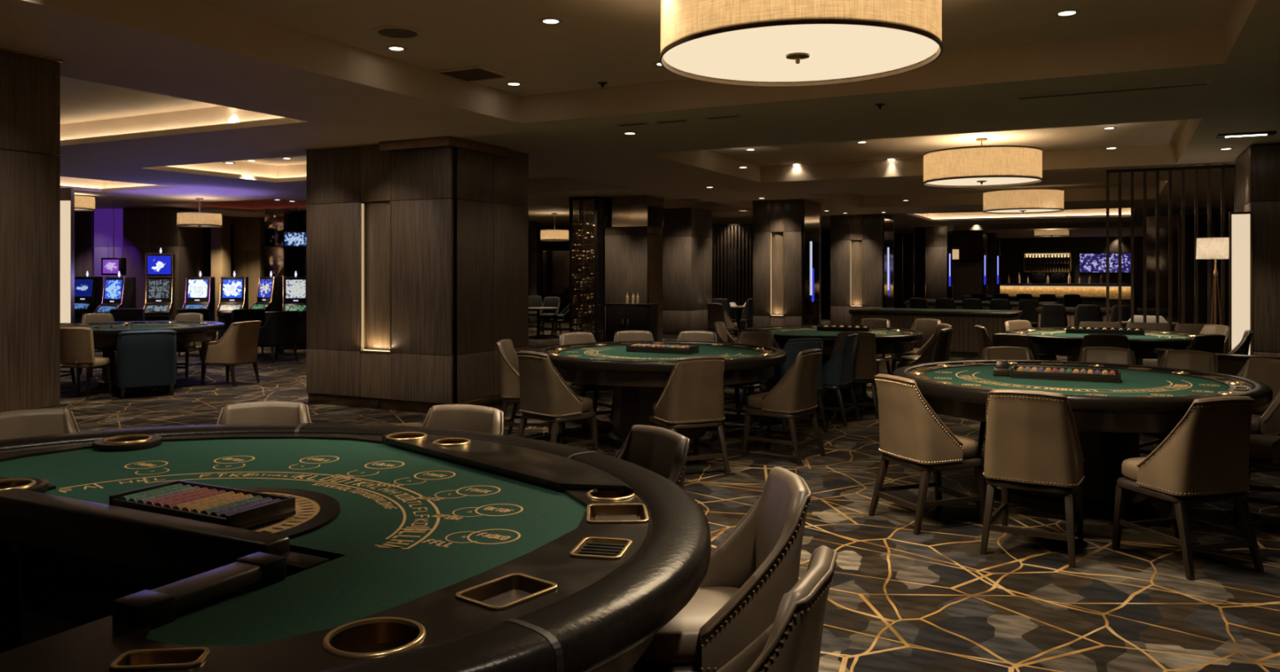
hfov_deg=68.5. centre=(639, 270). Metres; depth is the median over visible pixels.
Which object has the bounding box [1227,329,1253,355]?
counter chair
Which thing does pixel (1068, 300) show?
counter chair
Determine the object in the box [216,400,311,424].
counter chair
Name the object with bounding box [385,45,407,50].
recessed light
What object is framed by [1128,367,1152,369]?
tray
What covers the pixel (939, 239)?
pillar
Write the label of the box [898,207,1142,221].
trim
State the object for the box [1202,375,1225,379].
tray
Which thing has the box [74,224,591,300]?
wall
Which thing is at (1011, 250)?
wall
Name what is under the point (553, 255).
wall
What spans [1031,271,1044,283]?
coffee machine
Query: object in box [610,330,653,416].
counter chair
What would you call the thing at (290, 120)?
trim
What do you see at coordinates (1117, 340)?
counter chair
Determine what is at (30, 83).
pillar
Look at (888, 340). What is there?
table
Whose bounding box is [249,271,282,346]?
machine
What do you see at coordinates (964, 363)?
tray
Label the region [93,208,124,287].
pillar
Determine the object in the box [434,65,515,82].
ceiling vent
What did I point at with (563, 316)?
counter chair
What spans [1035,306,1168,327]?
countertop
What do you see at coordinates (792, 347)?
counter chair
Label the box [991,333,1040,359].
counter chair
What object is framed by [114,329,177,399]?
armchair
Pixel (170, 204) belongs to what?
trim
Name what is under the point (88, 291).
machine
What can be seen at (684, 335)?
counter chair
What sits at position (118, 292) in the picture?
machine
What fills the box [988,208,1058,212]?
diffuser
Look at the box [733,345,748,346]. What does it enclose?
tray
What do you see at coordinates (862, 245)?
pillar
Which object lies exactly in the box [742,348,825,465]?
counter chair
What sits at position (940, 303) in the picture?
counter chair
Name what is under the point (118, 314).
armchair
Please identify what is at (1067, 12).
recessed light
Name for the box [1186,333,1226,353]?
counter chair
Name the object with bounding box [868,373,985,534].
counter chair
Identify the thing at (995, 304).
counter chair
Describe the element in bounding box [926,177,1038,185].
diffuser
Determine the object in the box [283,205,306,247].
screen
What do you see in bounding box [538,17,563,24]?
recessed light
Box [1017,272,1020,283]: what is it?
bottle
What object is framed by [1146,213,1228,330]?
wall
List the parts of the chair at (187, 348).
seat, leg, seat rail, backrest, leg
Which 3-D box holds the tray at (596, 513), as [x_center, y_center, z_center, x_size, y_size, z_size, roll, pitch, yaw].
[-0.074,0.794,3.019,0.261,0.037,0.272,0,0,27]
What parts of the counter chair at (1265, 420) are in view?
seat, backrest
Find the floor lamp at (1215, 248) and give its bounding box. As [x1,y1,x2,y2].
[1195,237,1228,324]
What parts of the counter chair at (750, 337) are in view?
leg, seat rail, leg, backrest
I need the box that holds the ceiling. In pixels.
[0,0,1279,243]
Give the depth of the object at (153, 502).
3.05 m
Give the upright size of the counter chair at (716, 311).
1.000 m
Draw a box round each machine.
[74,271,102,323]
[93,271,135,313]
[143,248,175,320]
[182,271,214,341]
[216,271,248,340]
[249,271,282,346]
[282,271,307,349]
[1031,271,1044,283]
[1050,271,1064,283]
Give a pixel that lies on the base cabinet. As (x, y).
(620, 317)
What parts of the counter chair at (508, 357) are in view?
leg, backrest, seat rail, leg, leg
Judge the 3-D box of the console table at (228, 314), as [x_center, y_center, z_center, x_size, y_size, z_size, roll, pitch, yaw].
[-7.951,1.278,19.400,1.250,0.845,0.400,0,0,0]
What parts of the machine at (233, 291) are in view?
edge trim, button panel, edge trim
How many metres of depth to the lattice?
19.80 m
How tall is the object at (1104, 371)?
0.046 m
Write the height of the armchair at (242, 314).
0.950 m
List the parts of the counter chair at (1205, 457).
leg, seat, leg, seat rail, leg, nailhead trim, backrest, nailhead trim, leg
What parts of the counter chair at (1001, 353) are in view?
leg, backrest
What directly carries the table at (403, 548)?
on the floor
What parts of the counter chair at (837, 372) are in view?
seat rail, backrest, leg, leg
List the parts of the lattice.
post, post, frame, post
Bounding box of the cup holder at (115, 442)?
[92,434,162,451]
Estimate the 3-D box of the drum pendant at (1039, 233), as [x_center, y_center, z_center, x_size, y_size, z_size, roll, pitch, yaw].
[15.556,-1.556,35.500,1.212,0.583,1.212,0,0,27]
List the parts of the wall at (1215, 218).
panel, panel, panel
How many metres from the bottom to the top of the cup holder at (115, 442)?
0.029 m
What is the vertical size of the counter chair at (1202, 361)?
1.000 m
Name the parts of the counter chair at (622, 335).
leg, backrest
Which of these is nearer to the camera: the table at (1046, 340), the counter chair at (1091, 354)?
the counter chair at (1091, 354)
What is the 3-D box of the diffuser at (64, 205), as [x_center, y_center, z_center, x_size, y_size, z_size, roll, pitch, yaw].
[-10.530,-0.160,17.194,0.200,2.240,0.012,0,0,0]
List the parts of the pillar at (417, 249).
panel, panel, panel, panel, panel, niche panel, skirting, cornice, panel, panel, panel, panel, panel, panel, panel, panel, panel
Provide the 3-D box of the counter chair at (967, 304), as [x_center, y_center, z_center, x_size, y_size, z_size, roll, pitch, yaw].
[8.448,1.200,23.797,0.546,1.000,0.620,0,0,27]
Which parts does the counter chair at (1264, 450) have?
leg, leg, seat rail, seat, backrest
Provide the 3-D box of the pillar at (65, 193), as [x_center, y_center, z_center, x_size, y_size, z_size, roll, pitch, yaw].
[-10.913,0.074,17.660,0.491,3.251,0.120,0,0,0]
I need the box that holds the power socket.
[369,400,379,408]
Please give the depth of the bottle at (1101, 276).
39.36 m
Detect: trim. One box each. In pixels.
[60,71,337,149]
[60,174,196,193]
[123,152,530,183]
[136,197,306,212]
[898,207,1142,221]
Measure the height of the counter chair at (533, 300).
1.000 m
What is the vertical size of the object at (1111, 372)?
0.046 m
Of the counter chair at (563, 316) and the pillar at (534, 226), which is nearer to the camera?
the counter chair at (563, 316)
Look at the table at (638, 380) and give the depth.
8.86 m
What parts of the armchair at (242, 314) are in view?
backrest, leg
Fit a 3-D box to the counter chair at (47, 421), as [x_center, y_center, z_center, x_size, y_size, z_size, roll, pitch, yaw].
[-2.909,1.200,4.513,0.546,1.000,0.620,0,0,-43]
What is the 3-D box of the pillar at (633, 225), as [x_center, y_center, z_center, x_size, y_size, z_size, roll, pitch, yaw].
[-0.127,0.070,20.001,1.030,3.260,0.780,0,0,27]
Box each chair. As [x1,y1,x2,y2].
[0,408,79,439]
[60,326,111,398]
[60,368,75,383]
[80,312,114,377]
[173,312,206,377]
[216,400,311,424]
[422,404,503,434]
[496,338,559,441]
[516,351,598,452]
[528,295,542,332]
[536,296,561,335]
[551,297,576,337]
[559,332,613,428]
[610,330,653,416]
[615,424,689,489]
[628,466,811,671]
[648,355,730,475]
[676,330,716,342]
[706,302,738,341]
[711,297,736,337]
[712,321,760,391]
[715,545,837,671]
[723,330,777,425]
[739,298,753,332]
[739,328,780,408]
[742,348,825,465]
[759,337,827,435]
[814,333,861,426]
[826,331,879,417]
[858,317,891,391]
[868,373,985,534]
[891,318,941,374]
[897,327,953,368]
[899,323,951,362]
[908,297,928,308]
[934,297,955,309]
[962,298,983,309]
[970,293,987,301]
[973,324,992,359]
[977,346,1035,454]
[979,389,1084,568]
[989,298,1011,310]
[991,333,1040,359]
[992,293,1010,301]
[1004,320,1057,360]
[1015,293,1033,301]
[1017,298,1039,327]
[1039,293,1057,302]
[1040,303,1067,327]
[1062,293,1081,306]
[1074,304,1102,326]
[1077,346,1136,364]
[1080,333,1130,357]
[1109,304,1137,328]
[1111,395,1264,580]
[1138,349,1218,454]
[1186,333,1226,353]
[1200,324,1228,353]
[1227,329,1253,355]
[1231,432,1279,525]
[1236,357,1279,472]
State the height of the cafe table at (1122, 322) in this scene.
0.750 m
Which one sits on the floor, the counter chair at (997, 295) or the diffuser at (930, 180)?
the counter chair at (997, 295)
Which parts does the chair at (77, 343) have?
pull handle, leg, backrest, seat, leg, leg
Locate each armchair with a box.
[109,308,144,321]
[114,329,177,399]
[176,308,210,356]
[200,320,261,386]
[231,308,265,356]
[257,311,298,363]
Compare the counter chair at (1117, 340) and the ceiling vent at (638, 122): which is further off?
the counter chair at (1117, 340)
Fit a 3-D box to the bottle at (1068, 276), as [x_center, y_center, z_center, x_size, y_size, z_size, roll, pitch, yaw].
[18.260,0.325,39.948,0.112,0.448,0.109,0,0,27]
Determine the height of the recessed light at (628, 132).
0.008 m
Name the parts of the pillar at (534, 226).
panel, panel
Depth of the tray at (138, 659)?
1.91 m
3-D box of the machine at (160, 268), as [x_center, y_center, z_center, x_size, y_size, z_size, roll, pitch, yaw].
[-10.450,0.600,20.418,0.540,2.200,0.650,0,0,-14]
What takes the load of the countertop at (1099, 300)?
on the floor
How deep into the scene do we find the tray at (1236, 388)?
6.39 m
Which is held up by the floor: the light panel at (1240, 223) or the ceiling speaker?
the light panel at (1240, 223)
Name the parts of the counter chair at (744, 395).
leg, backrest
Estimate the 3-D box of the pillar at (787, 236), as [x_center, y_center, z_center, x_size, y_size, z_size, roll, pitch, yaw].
[3.361,0.070,21.309,1.172,3.260,1.524,0,0,27]
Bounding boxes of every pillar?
[0,47,63,412]
[60,187,74,198]
[74,210,93,276]
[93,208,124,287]
[123,207,197,316]
[197,226,203,276]
[210,215,231,321]
[233,217,265,308]
[265,208,295,276]
[295,211,306,276]
[304,136,529,413]
[529,222,539,323]
[604,195,663,342]
[661,207,711,338]
[751,198,821,327]
[830,213,894,324]
[925,226,952,300]
[982,231,986,295]
[985,232,999,295]
[1235,142,1279,356]
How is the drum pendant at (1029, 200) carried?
hanging from the ceiling
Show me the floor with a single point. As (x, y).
(899, 599)
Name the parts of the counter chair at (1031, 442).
leg, leg, nailhead trim, backrest, nailhead trim, seat rail, leg, leg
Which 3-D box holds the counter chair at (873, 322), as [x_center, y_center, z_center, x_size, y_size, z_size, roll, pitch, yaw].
[3.318,1.200,13.611,0.546,1.000,0.620,0,0,33]
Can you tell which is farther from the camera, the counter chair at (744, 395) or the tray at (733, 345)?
the counter chair at (744, 395)
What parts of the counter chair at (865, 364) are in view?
leg, leg, backrest, seat rail, leg, leg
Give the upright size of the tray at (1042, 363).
0.007 m
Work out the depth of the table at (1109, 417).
6.56 m
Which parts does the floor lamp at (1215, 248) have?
lamp shade, leg, leg, leg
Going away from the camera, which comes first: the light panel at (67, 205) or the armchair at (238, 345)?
the armchair at (238, 345)
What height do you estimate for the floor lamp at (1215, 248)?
2.141 m
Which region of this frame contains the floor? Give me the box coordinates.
[58,300,1279,671]
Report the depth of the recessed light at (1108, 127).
12.14 m
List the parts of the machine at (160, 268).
edge trim, button panel, reel frame, topper frame, edge trim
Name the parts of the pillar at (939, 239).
panel, panel, brass panel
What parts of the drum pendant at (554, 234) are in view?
lamp shade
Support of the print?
on the table at (403, 548)
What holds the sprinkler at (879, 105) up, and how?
attached to the ceiling
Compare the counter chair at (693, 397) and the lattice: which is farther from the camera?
the lattice
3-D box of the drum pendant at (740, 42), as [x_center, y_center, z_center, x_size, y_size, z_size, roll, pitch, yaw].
[0.920,-1.526,5.477,1.612,0.643,1.612,0,0,27]
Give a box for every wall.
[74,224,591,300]
[539,240,578,304]
[712,241,830,302]
[893,226,925,308]
[1000,235,1142,307]
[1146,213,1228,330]
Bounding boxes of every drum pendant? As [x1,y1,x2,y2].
[74,194,95,211]
[176,197,222,227]
[540,213,568,241]
[659,0,942,86]
[923,137,1042,187]
[982,186,1064,213]
[1034,229,1069,236]
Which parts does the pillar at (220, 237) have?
panel, panel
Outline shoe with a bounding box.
[993,360,1010,376]
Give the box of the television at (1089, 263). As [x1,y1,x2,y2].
[1079,252,1130,273]
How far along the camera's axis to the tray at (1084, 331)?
12.02 m
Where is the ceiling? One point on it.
(322, 60)
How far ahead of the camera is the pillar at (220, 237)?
26.50 m
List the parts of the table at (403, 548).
drop slot rail, bay panel, dealer rail, rail, rail, corner plate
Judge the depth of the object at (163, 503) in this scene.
3.03 m
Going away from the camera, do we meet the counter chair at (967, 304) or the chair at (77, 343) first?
the chair at (77, 343)
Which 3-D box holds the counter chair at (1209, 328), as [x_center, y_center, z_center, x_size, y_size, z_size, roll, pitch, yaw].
[7.206,1.200,12.098,0.620,1.000,0.546,0,0,-10]
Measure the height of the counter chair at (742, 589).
1.000 m
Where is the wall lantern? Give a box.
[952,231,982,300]
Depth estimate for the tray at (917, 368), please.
7.68 m
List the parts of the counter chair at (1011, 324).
backrest, seat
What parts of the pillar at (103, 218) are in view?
panel, panel, panel, panel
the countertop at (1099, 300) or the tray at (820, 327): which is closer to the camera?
the tray at (820, 327)
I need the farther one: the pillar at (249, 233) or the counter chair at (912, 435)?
the pillar at (249, 233)
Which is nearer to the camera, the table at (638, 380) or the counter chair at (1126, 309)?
the table at (638, 380)
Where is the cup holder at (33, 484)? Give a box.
[0,477,48,493]
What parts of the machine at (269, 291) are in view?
edge trim, button panel, edge trim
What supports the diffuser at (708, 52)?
attached to the drum pendant at (740, 42)
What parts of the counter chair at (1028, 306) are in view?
seat rail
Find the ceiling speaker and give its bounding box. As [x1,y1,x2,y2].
[372,25,422,39]
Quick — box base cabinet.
[604,302,658,342]
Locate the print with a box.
[262,493,315,533]
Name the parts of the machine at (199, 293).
edge trim, button panel, edge trim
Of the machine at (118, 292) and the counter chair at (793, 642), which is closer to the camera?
the counter chair at (793, 642)
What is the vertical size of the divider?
3.225 m
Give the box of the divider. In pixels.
[1106,164,1235,330]
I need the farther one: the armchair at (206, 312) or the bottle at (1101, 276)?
the bottle at (1101, 276)
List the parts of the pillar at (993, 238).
panel, panel, brass panel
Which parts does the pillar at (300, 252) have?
panel, panel, panel, panel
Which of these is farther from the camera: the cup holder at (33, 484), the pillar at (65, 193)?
the pillar at (65, 193)
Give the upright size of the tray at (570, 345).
0.007 m
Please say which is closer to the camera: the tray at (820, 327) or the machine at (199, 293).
the tray at (820, 327)
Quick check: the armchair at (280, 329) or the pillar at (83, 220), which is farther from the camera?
the pillar at (83, 220)
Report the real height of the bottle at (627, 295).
0.224 m
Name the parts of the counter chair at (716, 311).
backrest, seat rail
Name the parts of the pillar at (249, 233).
panel, panel, panel, panel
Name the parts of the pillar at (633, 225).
panel, panel, panel, brass panel, panel, panel, panel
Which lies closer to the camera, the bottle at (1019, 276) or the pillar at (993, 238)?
the pillar at (993, 238)
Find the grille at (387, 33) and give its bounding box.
[377,28,417,37]
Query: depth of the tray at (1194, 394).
6.00 m
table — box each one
[0,422,711,671]
[60,320,224,388]
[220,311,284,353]
[528,306,557,337]
[535,340,786,450]
[729,305,744,334]
[740,324,923,404]
[848,307,1022,356]
[892,360,1272,516]
[1004,327,1203,364]
[1078,321,1217,366]
[1116,320,1178,325]
[1154,348,1279,376]
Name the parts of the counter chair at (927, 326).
leg, seat rail, seat, backrest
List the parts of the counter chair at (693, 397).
leg, seat, seat rail, nailhead trim, backrest, nailhead trim, leg, leg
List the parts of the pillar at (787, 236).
panel, panel, panel, panel, panel, niche panel, cornice, panel, panel, panel, mirror panel, panel, panel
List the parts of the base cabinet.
door, door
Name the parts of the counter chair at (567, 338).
backrest, leg, seat, seat rail, leg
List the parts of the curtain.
post, post, post, post, post, post, rail, post, post, post, post, post, post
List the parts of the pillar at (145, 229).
panel, panel, panel, panel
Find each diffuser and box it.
[60,200,70,323]
[662,23,939,81]
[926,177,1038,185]
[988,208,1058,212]
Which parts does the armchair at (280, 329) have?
leg, seat, leg, backrest, leg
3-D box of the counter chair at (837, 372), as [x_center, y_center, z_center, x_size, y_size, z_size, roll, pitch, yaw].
[2.129,1.200,10.588,0.620,1.001,0.546,0,0,30]
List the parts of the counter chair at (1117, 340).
backrest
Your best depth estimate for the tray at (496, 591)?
2.32 m
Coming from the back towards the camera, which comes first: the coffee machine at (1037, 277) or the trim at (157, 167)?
the coffee machine at (1037, 277)
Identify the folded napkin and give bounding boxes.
[729,302,737,306]
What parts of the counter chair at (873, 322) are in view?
backrest, leg, seat, seat rail, leg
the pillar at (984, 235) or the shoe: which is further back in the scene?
the pillar at (984, 235)
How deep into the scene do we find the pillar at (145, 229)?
23.20 m
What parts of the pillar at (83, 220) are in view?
panel, panel, panel, panel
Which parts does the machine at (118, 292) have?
edge trim, button panel, edge trim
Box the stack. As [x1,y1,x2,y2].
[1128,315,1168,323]
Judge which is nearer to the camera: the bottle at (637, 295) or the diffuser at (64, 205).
the diffuser at (64, 205)
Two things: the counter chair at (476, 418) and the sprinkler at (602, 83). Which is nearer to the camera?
the counter chair at (476, 418)
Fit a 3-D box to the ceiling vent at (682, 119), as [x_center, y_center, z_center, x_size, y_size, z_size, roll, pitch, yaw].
[0.334,-1.552,9.760,0.360,0.015,0.100,0,0,27]
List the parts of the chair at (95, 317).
leg, backrest, seat rail, seat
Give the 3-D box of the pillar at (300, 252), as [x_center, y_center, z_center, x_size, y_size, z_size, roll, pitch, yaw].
[-8.922,0.074,24.900,0.648,3.251,0.800,0,0,0]
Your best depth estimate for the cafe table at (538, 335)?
23.96 m
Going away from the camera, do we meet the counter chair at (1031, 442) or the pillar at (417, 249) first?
the counter chair at (1031, 442)
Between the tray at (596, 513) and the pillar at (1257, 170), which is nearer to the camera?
the tray at (596, 513)
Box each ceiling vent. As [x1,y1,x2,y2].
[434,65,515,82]
[615,121,650,126]
[654,118,689,123]
[703,114,741,119]
[1015,80,1210,99]
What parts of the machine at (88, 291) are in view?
button panel, edge trim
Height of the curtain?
3.045 m
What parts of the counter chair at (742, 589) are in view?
seat rail, seat, backrest, nailhead trim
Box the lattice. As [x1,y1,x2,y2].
[568,196,604,342]
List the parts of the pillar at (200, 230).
panel, panel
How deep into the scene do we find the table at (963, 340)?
18.69 m
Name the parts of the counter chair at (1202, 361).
leg, backrest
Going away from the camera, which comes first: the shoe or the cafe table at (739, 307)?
the shoe
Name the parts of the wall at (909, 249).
glass panel, glass panel, glass panel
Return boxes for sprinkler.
[597,81,607,88]
[874,103,885,110]
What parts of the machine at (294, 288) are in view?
edge trim, button panel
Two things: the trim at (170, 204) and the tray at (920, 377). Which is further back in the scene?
the trim at (170, 204)
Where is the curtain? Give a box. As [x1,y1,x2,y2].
[711,223,753,328]
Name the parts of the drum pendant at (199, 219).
stem, lamp shade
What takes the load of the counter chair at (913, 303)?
on the floor
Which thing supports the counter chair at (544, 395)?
on the floor
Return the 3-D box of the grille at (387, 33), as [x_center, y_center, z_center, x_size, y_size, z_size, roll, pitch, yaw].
[-1.876,-1.844,7.274,0.300,0.008,0.300,0,0,27]
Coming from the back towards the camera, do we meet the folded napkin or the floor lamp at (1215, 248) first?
the folded napkin
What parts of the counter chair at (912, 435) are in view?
leg, nailhead trim, backrest, nailhead trim, leg, seat rail, leg, seat, leg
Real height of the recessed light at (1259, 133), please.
0.025 m
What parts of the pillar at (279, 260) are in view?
panel, panel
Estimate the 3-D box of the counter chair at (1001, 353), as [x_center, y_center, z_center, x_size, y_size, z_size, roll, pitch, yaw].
[3.344,1.200,8.377,0.546,1.000,0.620,0,0,6]
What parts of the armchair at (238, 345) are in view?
leg, leg, seat, backrest, leg, leg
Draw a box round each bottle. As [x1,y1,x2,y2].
[626,292,628,303]
[631,292,635,303]
[636,292,639,303]
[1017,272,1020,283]
[1067,272,1071,283]
[1100,272,1103,283]
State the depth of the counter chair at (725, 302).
23.60 m
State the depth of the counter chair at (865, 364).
10.84 m
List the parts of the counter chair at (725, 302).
backrest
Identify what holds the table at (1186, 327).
on the floor
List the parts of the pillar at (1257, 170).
panel, panel, panel, panel, panel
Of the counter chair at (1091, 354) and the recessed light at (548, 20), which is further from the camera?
the counter chair at (1091, 354)
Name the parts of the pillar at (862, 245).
panel, panel, panel, panel, panel, niche panel, cornice, panel, panel, panel, panel, mirror panel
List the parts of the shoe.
lid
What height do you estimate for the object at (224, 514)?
0.040 m
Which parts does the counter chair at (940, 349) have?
seat, backrest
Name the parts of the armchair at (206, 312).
backrest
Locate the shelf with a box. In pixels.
[1023,252,1071,271]
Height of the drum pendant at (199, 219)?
0.633 m
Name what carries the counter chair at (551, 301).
on the floor
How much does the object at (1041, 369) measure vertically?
0.046 m
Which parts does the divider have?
post, post, post, post, post, rail, post, post, post, post, post, post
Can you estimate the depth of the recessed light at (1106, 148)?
11.93 m
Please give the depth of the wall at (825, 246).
50.98 m
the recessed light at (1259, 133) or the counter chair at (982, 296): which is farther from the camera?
the counter chair at (982, 296)
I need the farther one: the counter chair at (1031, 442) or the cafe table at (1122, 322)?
the cafe table at (1122, 322)
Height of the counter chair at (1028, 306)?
1.000 m
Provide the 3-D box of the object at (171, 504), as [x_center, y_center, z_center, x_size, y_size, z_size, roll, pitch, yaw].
[-1.433,0.750,3.032,0.040,0.040,0.209,0,0,27]
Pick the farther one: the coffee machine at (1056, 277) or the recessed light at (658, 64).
the coffee machine at (1056, 277)
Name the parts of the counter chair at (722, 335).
backrest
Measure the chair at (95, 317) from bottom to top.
1.000 m
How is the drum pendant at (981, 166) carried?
hanging from the ceiling
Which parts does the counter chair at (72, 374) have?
leg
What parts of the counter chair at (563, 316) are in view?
leg, leg, seat, seat rail, backrest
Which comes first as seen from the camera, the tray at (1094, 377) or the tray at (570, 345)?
the tray at (1094, 377)
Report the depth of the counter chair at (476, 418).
4.86 m
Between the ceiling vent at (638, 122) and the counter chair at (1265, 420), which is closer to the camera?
the counter chair at (1265, 420)
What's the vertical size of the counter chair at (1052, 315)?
1.000 m
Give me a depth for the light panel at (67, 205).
17.19 m
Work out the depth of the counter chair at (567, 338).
10.54 m
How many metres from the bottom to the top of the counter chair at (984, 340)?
1.000 m
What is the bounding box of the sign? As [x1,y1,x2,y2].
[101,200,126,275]
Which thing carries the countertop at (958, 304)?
on the floor
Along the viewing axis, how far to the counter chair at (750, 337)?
10.79 m
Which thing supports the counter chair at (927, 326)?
on the floor
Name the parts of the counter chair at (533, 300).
seat rail, seat, backrest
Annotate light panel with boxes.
[60,198,74,324]
[1228,211,1252,355]
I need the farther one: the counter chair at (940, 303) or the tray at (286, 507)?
the counter chair at (940, 303)
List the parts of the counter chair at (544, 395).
leg, nailhead trim, backrest, nailhead trim, leg, seat rail, leg, seat, leg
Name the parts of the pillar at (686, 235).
skirting, panel, panel, panel, panel, panel, panel, panel, panel, panel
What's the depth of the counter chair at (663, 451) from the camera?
4.12 m
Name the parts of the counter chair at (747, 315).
seat rail, backrest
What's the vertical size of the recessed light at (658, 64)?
0.008 m
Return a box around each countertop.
[904,300,1057,328]
[961,295,1106,306]
[1000,283,1130,306]
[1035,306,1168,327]
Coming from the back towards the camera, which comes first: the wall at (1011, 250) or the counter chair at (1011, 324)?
the wall at (1011, 250)
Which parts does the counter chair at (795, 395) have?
leg, seat, leg, seat rail, nailhead trim, backrest, nailhead trim, leg, leg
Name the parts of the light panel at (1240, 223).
edge trim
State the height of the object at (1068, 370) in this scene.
0.046 m
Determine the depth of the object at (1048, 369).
7.06 m
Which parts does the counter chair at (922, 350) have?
seat, backrest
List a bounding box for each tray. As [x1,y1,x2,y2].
[109,480,295,528]
[109,647,209,671]
[455,573,557,609]
[569,345,585,346]
[569,536,631,559]
[586,502,648,523]
[626,342,698,354]
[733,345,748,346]
[817,324,872,331]
[913,376,930,379]
[915,367,932,369]
[963,362,984,364]
[1010,364,1120,382]
[1040,362,1062,364]
[1066,326,1144,335]
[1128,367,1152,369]
[1181,394,1208,396]
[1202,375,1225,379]
[1233,386,1248,390]
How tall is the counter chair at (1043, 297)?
1.000 m
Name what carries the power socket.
attached to the pillar at (417, 249)
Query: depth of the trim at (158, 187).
18.16 m
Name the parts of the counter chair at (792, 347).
leg, leg, seat rail, backrest, leg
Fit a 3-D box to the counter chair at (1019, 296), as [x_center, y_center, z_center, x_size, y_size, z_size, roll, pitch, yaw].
[11.783,1.200,28.752,0.546,1.000,0.620,0,0,27]
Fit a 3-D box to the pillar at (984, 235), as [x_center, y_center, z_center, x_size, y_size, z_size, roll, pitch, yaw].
[13.492,0.070,37.196,0.580,3.260,0.865,0,0,27]
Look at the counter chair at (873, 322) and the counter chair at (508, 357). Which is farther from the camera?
the counter chair at (873, 322)
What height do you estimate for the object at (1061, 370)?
0.046 m
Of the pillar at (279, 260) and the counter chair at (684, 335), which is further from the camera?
the pillar at (279, 260)
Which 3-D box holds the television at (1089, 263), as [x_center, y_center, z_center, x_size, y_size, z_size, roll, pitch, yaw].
[21.431,-0.350,43.289,2.151,0.940,0.100,0,0,27]
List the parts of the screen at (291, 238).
rod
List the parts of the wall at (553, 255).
glass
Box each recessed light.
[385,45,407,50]
[504,81,523,85]
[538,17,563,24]
[622,131,637,134]
[653,61,662,66]
[1053,8,1080,16]
[1102,126,1116,128]
[1103,146,1119,149]
[1216,130,1276,137]
[1217,147,1234,149]
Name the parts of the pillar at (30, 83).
panel, panel, cornice, panel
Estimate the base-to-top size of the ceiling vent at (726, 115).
0.015 m
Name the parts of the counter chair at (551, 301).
seat rail, seat, backrest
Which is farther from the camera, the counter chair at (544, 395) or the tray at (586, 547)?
the counter chair at (544, 395)
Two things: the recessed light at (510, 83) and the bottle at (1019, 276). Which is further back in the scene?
the bottle at (1019, 276)
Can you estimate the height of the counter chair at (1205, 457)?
1.000 m
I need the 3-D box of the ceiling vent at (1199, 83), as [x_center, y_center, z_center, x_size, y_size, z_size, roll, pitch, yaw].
[4.057,-1.552,8.120,1.500,0.015,0.100,0,0,27]
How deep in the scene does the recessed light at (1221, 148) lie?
12.00 m

